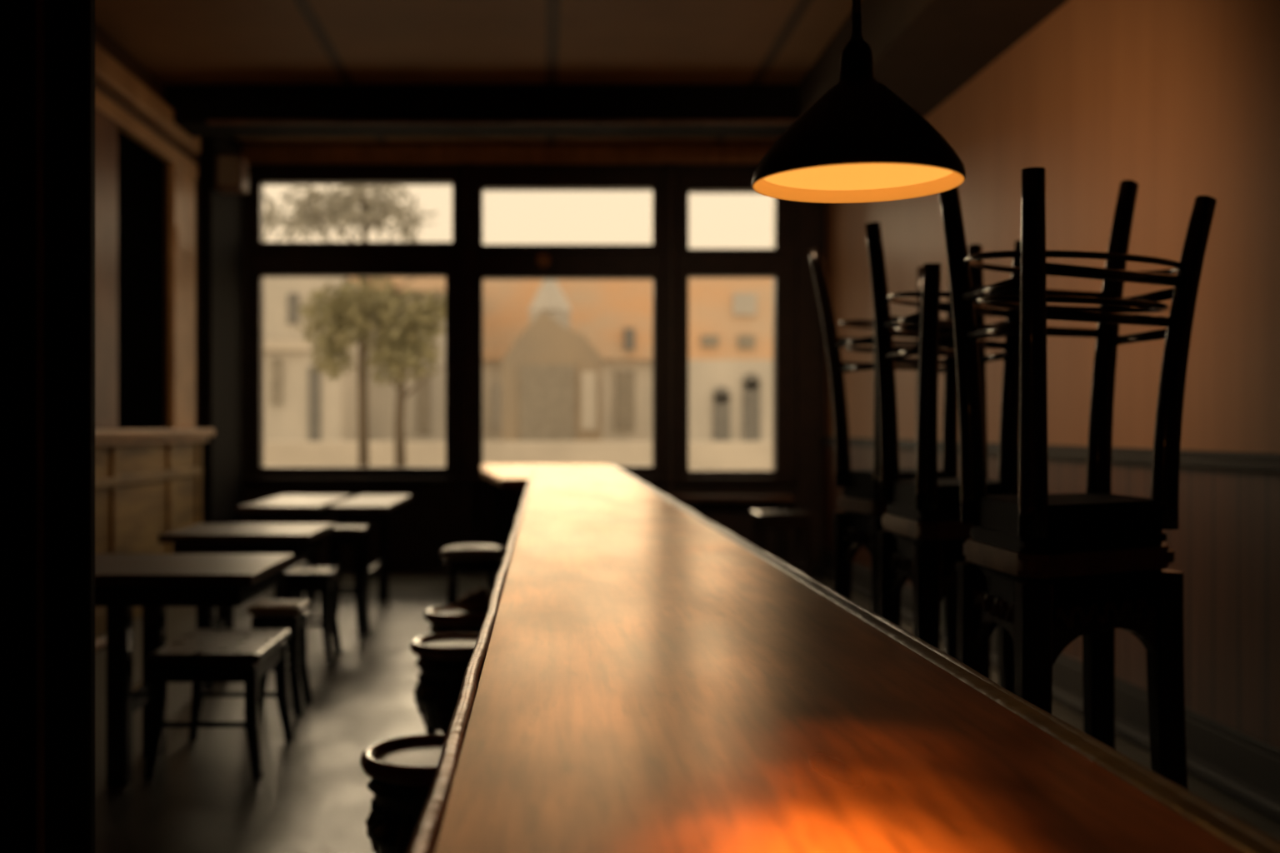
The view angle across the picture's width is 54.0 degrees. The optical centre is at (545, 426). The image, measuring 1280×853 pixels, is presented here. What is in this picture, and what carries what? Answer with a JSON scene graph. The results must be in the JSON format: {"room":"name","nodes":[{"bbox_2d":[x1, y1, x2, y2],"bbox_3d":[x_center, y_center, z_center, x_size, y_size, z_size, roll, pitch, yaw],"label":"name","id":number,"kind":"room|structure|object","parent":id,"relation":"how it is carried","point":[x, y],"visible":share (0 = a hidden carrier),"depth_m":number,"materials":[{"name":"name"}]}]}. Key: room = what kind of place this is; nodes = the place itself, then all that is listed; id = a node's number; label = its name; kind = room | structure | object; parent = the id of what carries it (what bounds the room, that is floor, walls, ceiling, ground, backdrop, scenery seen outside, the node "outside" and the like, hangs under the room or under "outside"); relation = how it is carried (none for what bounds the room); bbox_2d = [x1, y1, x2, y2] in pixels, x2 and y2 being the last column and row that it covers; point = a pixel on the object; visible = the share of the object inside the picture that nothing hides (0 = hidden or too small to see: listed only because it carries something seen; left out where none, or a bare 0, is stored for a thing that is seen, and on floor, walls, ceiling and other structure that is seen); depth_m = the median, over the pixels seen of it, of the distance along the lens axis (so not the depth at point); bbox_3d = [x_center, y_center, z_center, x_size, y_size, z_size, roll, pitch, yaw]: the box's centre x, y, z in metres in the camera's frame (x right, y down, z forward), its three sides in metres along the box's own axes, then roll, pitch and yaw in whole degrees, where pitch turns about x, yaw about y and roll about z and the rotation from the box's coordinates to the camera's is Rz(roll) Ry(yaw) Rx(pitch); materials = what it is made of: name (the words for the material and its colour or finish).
{"room":"cafe","nodes":[
{"label":"cafe","id":0,"kind":"room"},
{"bbox_2d":[0,0,94,852],"bbox_3d":[-0.990,-0.565,2.015,0.520,3.530,0.030,0,0,0],"label":"pillar","id":1,"kind":"structure","parent":0,"point":[69,24],"depth_m":2.00,"materials":[{"name":"paint"}]},
{"bbox_2d":[35,0,44,852],"bbox_3d":[-0.806,-0.565,1.992,0.012,3.530,0.015,0,0,0],"label":"trim","id":2,"kind":"structure","parent":1,"relation":"attached to","point":[40,4],"depth_m":1.99,"materials":[{"name":"black"}]},
{"bbox_2d":[95,23,198,429],"bbox_3d":[-2.710,-0.565,3.950,0.220,3.530,12.900,0,0,0],"label":"wall","id":3,"kind":"structure","parent":0,"point":[102,39],"depth_m":8.51,"materials":[{"name":"wood"}]},
{"bbox_2d":[95,43,200,429],"bbox_3d":[-2.615,-1.065,7.885,0.170,2.190,2.570,0,0,0],"label":"window","id":4,"kind":"structure","parent":3,"relation":"in","point":[130,157],"depth_m":8.07,"materials":[{"name":"brown wood"}]},
{"bbox_2d":[95,442,202,638],"bbox_3d":[-2.575,0.635,6.150,0.050,1.130,6.300,0,0,0],"label":"wainscoting","id":5,"kind":"structure","parent":3,"relation":"attached to","point":[143,492],"depth_m":8.01,"materials":[{"name":"brown wood"}]},
{"bbox_2d":[95,428,214,447],"bbox_3d":[-2.530,0.065,6.150,0.140,0.100,6.300,0,0,0],"label":"trim","id":6,"kind":"structure","parent":3,"relation":"attached to","point":[103,437],"depth_m":7.82,"materials":[{"name":"brown wood"}]},
{"bbox_2d":[198,137,244,523],"bbox_3d":[-2.550,-0.565,9.875,0.100,3.530,1.050,0,0,0],"label":"trim","id":7,"kind":"structure","parent":3,"relation":"attached to","point":[221,216],"depth_m":9.63,"materials":[{"name":"paint"}]},
{"bbox_2d":[215,155,248,194],"bbox_3d":[-2.400,-1.930,9.559,0.200,0.260,0.242,0,0,0],"label":"wall box","id":8,"kind":"object","parent":3,"relation":"attached to","point":[232,171],"visible":1,"depth_m":9.44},
{"bbox_2d":[95,0,852,145],"bbox_3d":[-0.285,-2.380,3.975,5.830,0.100,13.350,0,0,0],"label":"ceiling","id":9,"kind":"structure","parent":0,"point":[178,42],"depth_m":7.57,"materials":[{"name":"brown wood"}]},
{"bbox_2d":[751,0,965,203],"bbox_3d":[0.311,-1.285,1.250,0.207,2.090,0.207,0,0,0],"label":"pendant lamp","id":10,"kind":"object","parent":9,"relation":"hanging from","point":[859,142],"visible":1,"depth_m":1.21,"materials":[{"name":"metal"}]},
{"bbox_2d":[839,13,874,81],"bbox_3d":[0.311,-0.377,1.250,0.035,0.071,0.035,0,0,0],"label":"socket","id":11,"kind":"object","parent":10,"relation":"attached to","point":[857,59],"depth_m":1.24,"materials":[{"name":"black metal"}]},
{"bbox_2d":[247,164,825,570],"bbox_3d":[-0.135,-0.565,10.500,5.330,3.530,0.200,0,0,0],"label":"wall","id":12,"kind":"structure","parent":0,"point":[427,523],"depth_m":10.40,"materials":[{"name":"brown wood"}]},
{"bbox_2d":[249,174,458,476],"bbox_3d":[-1.595,-0.839,10.445,1.733,2.510,0.150,0,0,0],"label":"window","id":13,"kind":"structure","parent":12,"relation":"in","point":[257,182],"depth_m":10.37,"materials":[{"name":"brown wood"}]},
{"bbox_2d":[241,145,771,164],"bbox_3d":[-0.085,-2.245,10.330,4.830,0.130,0.140,0,0,0],"label":"trim","id":14,"kind":"structure","parent":12,"relation":"attached to","point":[253,154],"depth_m":10.29,"materials":[{"name":"black wood"}]},
{"bbox_2d":[241,477,794,483],"bbox_3d":[-0.236,0.444,10.340,4.571,0.045,0.120,0,0,0],"label":"trim","id":15,"kind":"structure","parent":12,"relation":"attached to","point":[244,480],"depth_m":10.28,"materials":[{"name":"brown wood"}]},
{"bbox_2d":[244,163,821,559],"bbox_3d":[-0.146,-0.550,10.375,4.867,3.300,0.050,0,0,0],"label":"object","id":16,"kind":"structure","parent":12,"relation":"attached to","point":[808,215],"depth_m":10.35,"materials":[{"name":"brown wood"}]},
{"bbox_2d":[474,174,661,476],"bbox_3d":[0.180,-0.839,10.445,1.567,2.510,0.150,0,0,0],"label":"window","id":17,"kind":"structure","parent":12,"relation":"in","point":[652,182],"depth_m":10.37,"materials":[{"name":"brown wood"}]},
{"bbox_2d":[535,253,550,267],"bbox_3d":[-0.021,-1.380,10.382,0.120,0.120,0.036,0,0,0],"label":"handle","id":18,"kind":"object","parent":17,"relation":"attached to","point":[542,260],"visible":1,"depth_m":10.37,"materials":[{"name":"brown metal"}]},
{"bbox_2d":[679,174,785,476],"bbox_3d":[1.550,-0.839,10.445,0.880,2.510,0.150,0,0,0],"label":"window","id":19,"kind":"structure","parent":12,"relation":"in","point":[691,183],"depth_m":10.37,"materials":[{"name":"brown wood"}]},
{"bbox_2d":[95,570,1279,852],"bbox_3d":[-0.285,1.250,3.975,5.830,0.100,13.350,0,0,0],"label":"floor","id":20,"kind":"structure","parent":0,"point":[312,795],"depth_m":4.63,"materials":[{"name":"grey concrete"}]},
{"bbox_2d":[95,638,106,653],"bbox_3d":[-2.140,1.022,4.100,0.800,0.355,1.800,0,0,0],"label":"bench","id":21,"kind":"object","parent":20,"relation":"on","point":[100,643],"visible":0.02,"depth_m":4.91,"materials":[{"name":"brown wood"}]},
{"bbox_2d":[95,554,294,786],"bbox_3d":[-1.465,0.840,4.380,1.030,0.720,0.680,0,0,0],"label":"wooden table","id":22,"kind":"object","parent":20,"relation":"on","point":[153,582],"visible":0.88,"depth_m":4.16,"materials":[{"name":"brown wood"}]},
{"bbox_2d":[144,629,294,779],"bbox_3d":[-1.165,0.989,4.520,0.400,0.429,0.560,0,0,0],"label":"stool","id":23,"kind":"object","parent":20,"relation":"on","point":[199,657],"visible":1,"depth_m":4.27,"materials":[{"name":"brown wood"}]},
{"bbox_2d":[158,523,334,691],"bbox_3d":[-1.385,0.840,5.870,0.670,0.720,0.660,0,0,0],"label":"wooden table","id":24,"kind":"object","parent":20,"relation":"on","point":[299,540],"visible":0.64,"depth_m":5.60,"materials":[{"name":"brown wood"}]},
{"bbox_2d":[244,600,313,716],"bbox_3d":[-1.130,0.977,5.300,0.240,0.454,0.260,0,0,0],"label":"stool","id":25,"kind":"object","parent":20,"relation":"on","point":[291,615],"visible":0.73,"depth_m":5.20,"materials":[{"name":"brown wood"}]},
{"bbox_2d":[235,495,350,600],"bbox_3d":[-1.615,0.840,8.150,0.490,0.720,1.300,0,0,0],"label":"wooden table","id":26,"kind":"object","parent":20,"relation":"on","point":[282,508],"visible":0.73,"depth_m":7.62,"materials":[{"name":"brown wood"}]},
{"bbox_2d":[281,566,342,664],"bbox_3d":[-1.210,0.972,6.450,0.270,0.464,0.320,0,0,0],"label":"stool","id":27,"kind":"object","parent":20,"relation":"on","point":[323,580],"visible":0.8,"depth_m":6.32,"materials":[{"name":"brown wood"}]},
{"bbox_2d":[326,525,370,640],"bbox_3d":[-1.130,0.886,7.120,0.230,0.633,0.260,0,0,0],"label":"stool","id":28,"kind":"object","parent":20,"relation":"on","point":[342,535],"visible":0.72,"depth_m":7.02,"materials":[{"name":"brown wood"}]},
{"bbox_2d":[327,495,410,623],"bbox_3d":[-1.130,0.840,8.150,0.360,0.720,1.300,0,0,0],"label":"wooden table","id":29,"kind":"object","parent":20,"relation":"on","point":[367,510],"visible":0.87,"depth_m":7.96,"materials":[{"name":"brown wood"}]},
{"bbox_2d":[360,735,445,852],"bbox_3d":[-0.265,0.963,2.860,0.318,0.446,0.318,0,0,0],"label":"round stool","id":30,"kind":"object","parent":20,"relation":"on","point":[402,771],"visible":0.45,"depth_m":2.76,"materials":[{"name":"brown wood"}]},
{"bbox_2d":[410,632,479,734],"bbox_3d":[-0.285,0.938,4.050,0.308,0.496,0.308,0,0,0],"label":"round stool","id":31,"kind":"object","parent":20,"relation":"on","point":[443,658],"visible":0.5,"depth_m":3.94,"materials":[{"name":"brown wood"}]},
{"bbox_2d":[424,604,486,734],"bbox_3d":[-0.305,0.938,4.720,0.308,0.496,0.308,0,0,0],"label":"round stool","id":32,"kind":"object","parent":20,"relation":"on","point":[446,618],"visible":0.16,"depth_m":4.60,"materials":[{"name":"brown wood"}]},
{"bbox_2d":[440,544,505,604],"bbox_3d":[-0.325,0.868,5.600,0.296,0.666,0.296,0,0,0],"label":"round stool","id":33,"kind":"object","parent":20,"relation":"on","point":[463,557],"visible":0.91,"depth_m":5.50,"materials":[{"name":"brown wood"}]},
{"bbox_2d":[440,544,505,560],"bbox_3d":[-0.325,0.561,5.600,0.296,0.053,0.296,0,0,0],"label":"cushion","id":34,"kind":"object","parent":33,"relation":"on","point":[463,552],"depth_m":5.49,"materials":[{"name":"black leather"}]},
{"bbox_2d":[667,494,794,560],"bbox_3d":[1.498,0.880,10.210,0.984,0.640,0.380,0,0,0],"label":"table","id":35,"kind":"object","parent":20,"relation":"on","point":[778,501],"visible":0.69,"depth_m":10.06,"materials":[{"name":"brown wood"}]},
{"bbox_2d":[750,510,812,577],"bbox_3d":[1.600,0.891,8.500,0.380,0.623,0.380,0,0,0],"label":"stool","id":36,"kind":"object","parent":20,"relation":"on","point":[763,519],"visible":0.65,"depth_m":8.34,"materials":[{"name":"brown wood"}]},
{"bbox_2d":[406,464,1279,852],"bbox_3d":[0.002,0.747,4.725,1.063,0.905,10.650,0,0,0],"label":"countertop","id":37,"kind":"structure","parent":20,"relation":"on","point":[641,675],"depth_m":1.25,"materials":[{"name":"brown wood"}]},
{"bbox_2d":[832,495,956,658],"bbox_3d":[1.140,0.714,3.974,0.559,0.977,0.412,0,0,-25],"label":"bar chair","id":38,"kind":"object","parent":20,"relation":"on","point":[857,527],"visible":0.31,"depth_m":3.90,"materials":[{"name":"brown wood"}]},
{"bbox_2d":[807,246,958,501],"bbox_3d":[1.141,-0.179,3.990,0.621,0.808,0.415,0,0,-30],"label":"bar chair","id":39,"kind":"object","parent":38,"relation":"on","point":[864,484],"visible":0.47,"depth_m":3.96,"materials":[{"name":"brown wood"}]},
{"bbox_2d":[877,512,1014,694],"bbox_3d":[1.034,0.714,3.174,0.396,0.977,0.620,0,0,0],"label":"bar chair","id":40,"kind":"object","parent":20,"relation":"on","point":[926,554],"visible":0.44,"depth_m":2.99,"materials":[{"name":"brown wood"}]},
{"bbox_2d":[865,221,1020,522],"bbox_3d":[1.032,-0.155,3.200,0.394,0.759,0.674,0,0,0],"label":"bar chair","id":41,"kind":"object","parent":40,"relation":"on","point":[927,498],"visible":0.66,"depth_m":3.10,"materials":[{"name":"brown wood"}]},
{"bbox_2d":[955,538,1188,790],"bbox_3d":[1.021,0.714,2.419,0.450,0.977,0.566,0,0,0],"label":"bar chair","id":42,"kind":"object","parent":20,"relation":"on","point":[1045,602],"visible":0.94,"depth_m":2.35,"materials":[{"name":"brown wood"}]},
{"bbox_2d":[938,167,1216,554],"bbox_3d":[1.080,-0.163,2.496,0.690,0.775,0.417,0,0,-23],"label":"bar chair","id":43,"kind":"object","parent":42,"relation":"on","point":[1033,521],"visible":0.99,"depth_m":2.37,"materials":[{"name":"brown wood"}]},
{"bbox_2d":[825,0,1279,453],"bbox_3d":[2.430,-0.565,3.975,0.200,3.530,13.350,0,0,0],"label":"wall","id":44,"kind":"structure","parent":0,"point":[1179,100],"depth_m":5.04,"materials":[{"name":"paint"}]},
{"bbox_2d":[164,84,799,137],"bbox_3d":[-0.135,-2.200,8.725,4.930,0.260,0.450,0,0,0],"label":"beam","id":45,"kind":"structure","parent":44,"relation":"attached to","point":[192,105],"depth_m":8.50,"materials":[{"name":"paint"}]},
{"bbox_2d":[206,120,795,124],"bbox_3d":[-0.035,-2.065,8.480,4.530,0.030,0.040,0,0,0],"label":"trim","id":46,"kind":"structure","parent":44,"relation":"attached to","point":[208,122],"depth_m":8.46,"materials":[{"name":"black wood"}]},
{"bbox_2d":[798,0,1068,117],"bbox_3d":[2.025,-2.115,3.050,0.610,0.430,11.100,0,0,0],"label":"beam","id":47,"kind":"structure","parent":44,"relation":"attached to","point":[924,52],"depth_m":6.35,"materials":[{"name":"paint"}]},
{"bbox_2d":[811,549,1279,823],"bbox_3d":[2.270,1.107,3.950,0.120,0.185,12.900,0,0,0],"label":"baseboard","id":48,"kind":"structure","parent":44,"relation":"attached to","point":[1246,768],"depth_m":4.37,"materials":[{"name":"paint"}]},
{"bbox_2d":[820,436,1279,473],"bbox_3d":[2.305,0.115,3.950,0.050,0.060,12.900,0,0,0],"label":"trim","id":49,"kind":"structure","parent":44,"relation":"attached to","point":[1237,461],"depth_m":4.71,"materials":[{"name":"paint"}]},
{"bbox_2d":[823,444,1279,749],"bbox_3d":[2.320,0.580,3.950,0.020,0.880,12.900,0,0,0],"label":"wainscoting","id":50,"kind":"structure","parent":44,"relation":"attached to","point":[1226,544],"depth_m":4.30,"materials":[{"name":"grey wood"}]},
{"label":"outside","id":51,"kind":"structure","parent":0,"visible":0},
{"bbox_3d":[0.000,1.270,40.350,60.000,0.100,59.300,0,0,0],"label":"ground","id":52,"kind":"structure","parent":51,"visible":0},
{"bbox_2d":[264,277,360,441],"bbox_3d":[-8.892,-1.756,40.350,5.269,5.912,5.300,0,0,0],"label":"house","id":53,"kind":"structure","parent":52,"relation":"on","point":[301,404],"depth_m":38.00,"materials":[{"name":"beige paint"}]},
{"bbox_2d":[264,185,445,466],"bbox_3d":[-3.391,-1.743,21.987,3.748,5.888,1.567,0,0,0],"label":"street tree","id":54,"kind":"object","parent":52,"relation":"on","point":[349,310],"visible":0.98,"depth_m":21.84,"materials":[{"name":"green plant"}]},
{"bbox_2d":[348,277,445,441],"bbox_3d":[-5.001,-2.128,46.500,4.664,6.656,5.600,0,0,0],"label":"house","id":55,"kind":"structure","parent":52,"relation":"on","point":[425,407],"depth_m":44.00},
{"bbox_2d":[368,326,445,466],"bbox_3d":[-3.124,-0.625,26.988,1.995,3.656,1.581,0,0,0],"label":"street tree","id":56,"kind":"object","parent":52,"relation":"on","point":[399,426],"visible":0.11,"depth_m":26.92,"materials":[{"name":"green plant"}]},
{"bbox_2d":[264,441,772,469],"bbox_3d":[-0.600,0.790,30.200,15.000,0.860,0.400,0,0,0],"label":"street","id":57,"kind":"structure","parent":52,"relation":"on","point":[702,455],"depth_m":30.00,"materials":[{"name":"beige concrete"}]},
{"bbox_2d":[527,280,572,329],"bbox_3d":[0.153,-2.313,46.700,1.700,7.027,1.700,0,0,0],"label":"spire","id":58,"kind":"object","parent":52,"relation":"on","point":[550,298],"visible":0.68,"depth_m":46.12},
{"bbox_2d":[501,310,601,441],"bbox_3d":[0.187,-1.267,41.940,3.200,4.933,4.120,0,0,0],"label":"house","id":59,"kind":"structure","parent":52,"relation":"on","point":[552,374],"depth_m":40.00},
{"bbox_2d":[483,280,652,441],"bbox_3d":[0.867,-2.500,52.200,7.933,7.400,5.600,0,0,0],"label":"house","id":60,"kind":"structure","parent":52,"relation":"on","point":[615,317],"depth_m":49.60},
{"bbox_2d":[688,278,772,441],"bbox_3d":[6.024,-1.728,38.440,4.512,5.856,5.120,0,0,0],"label":"house","id":61,"kind":"structure","parent":52,"relation":"on","point":[730,320],"depth_m":36.00,"materials":[{"name":"beige paint"}]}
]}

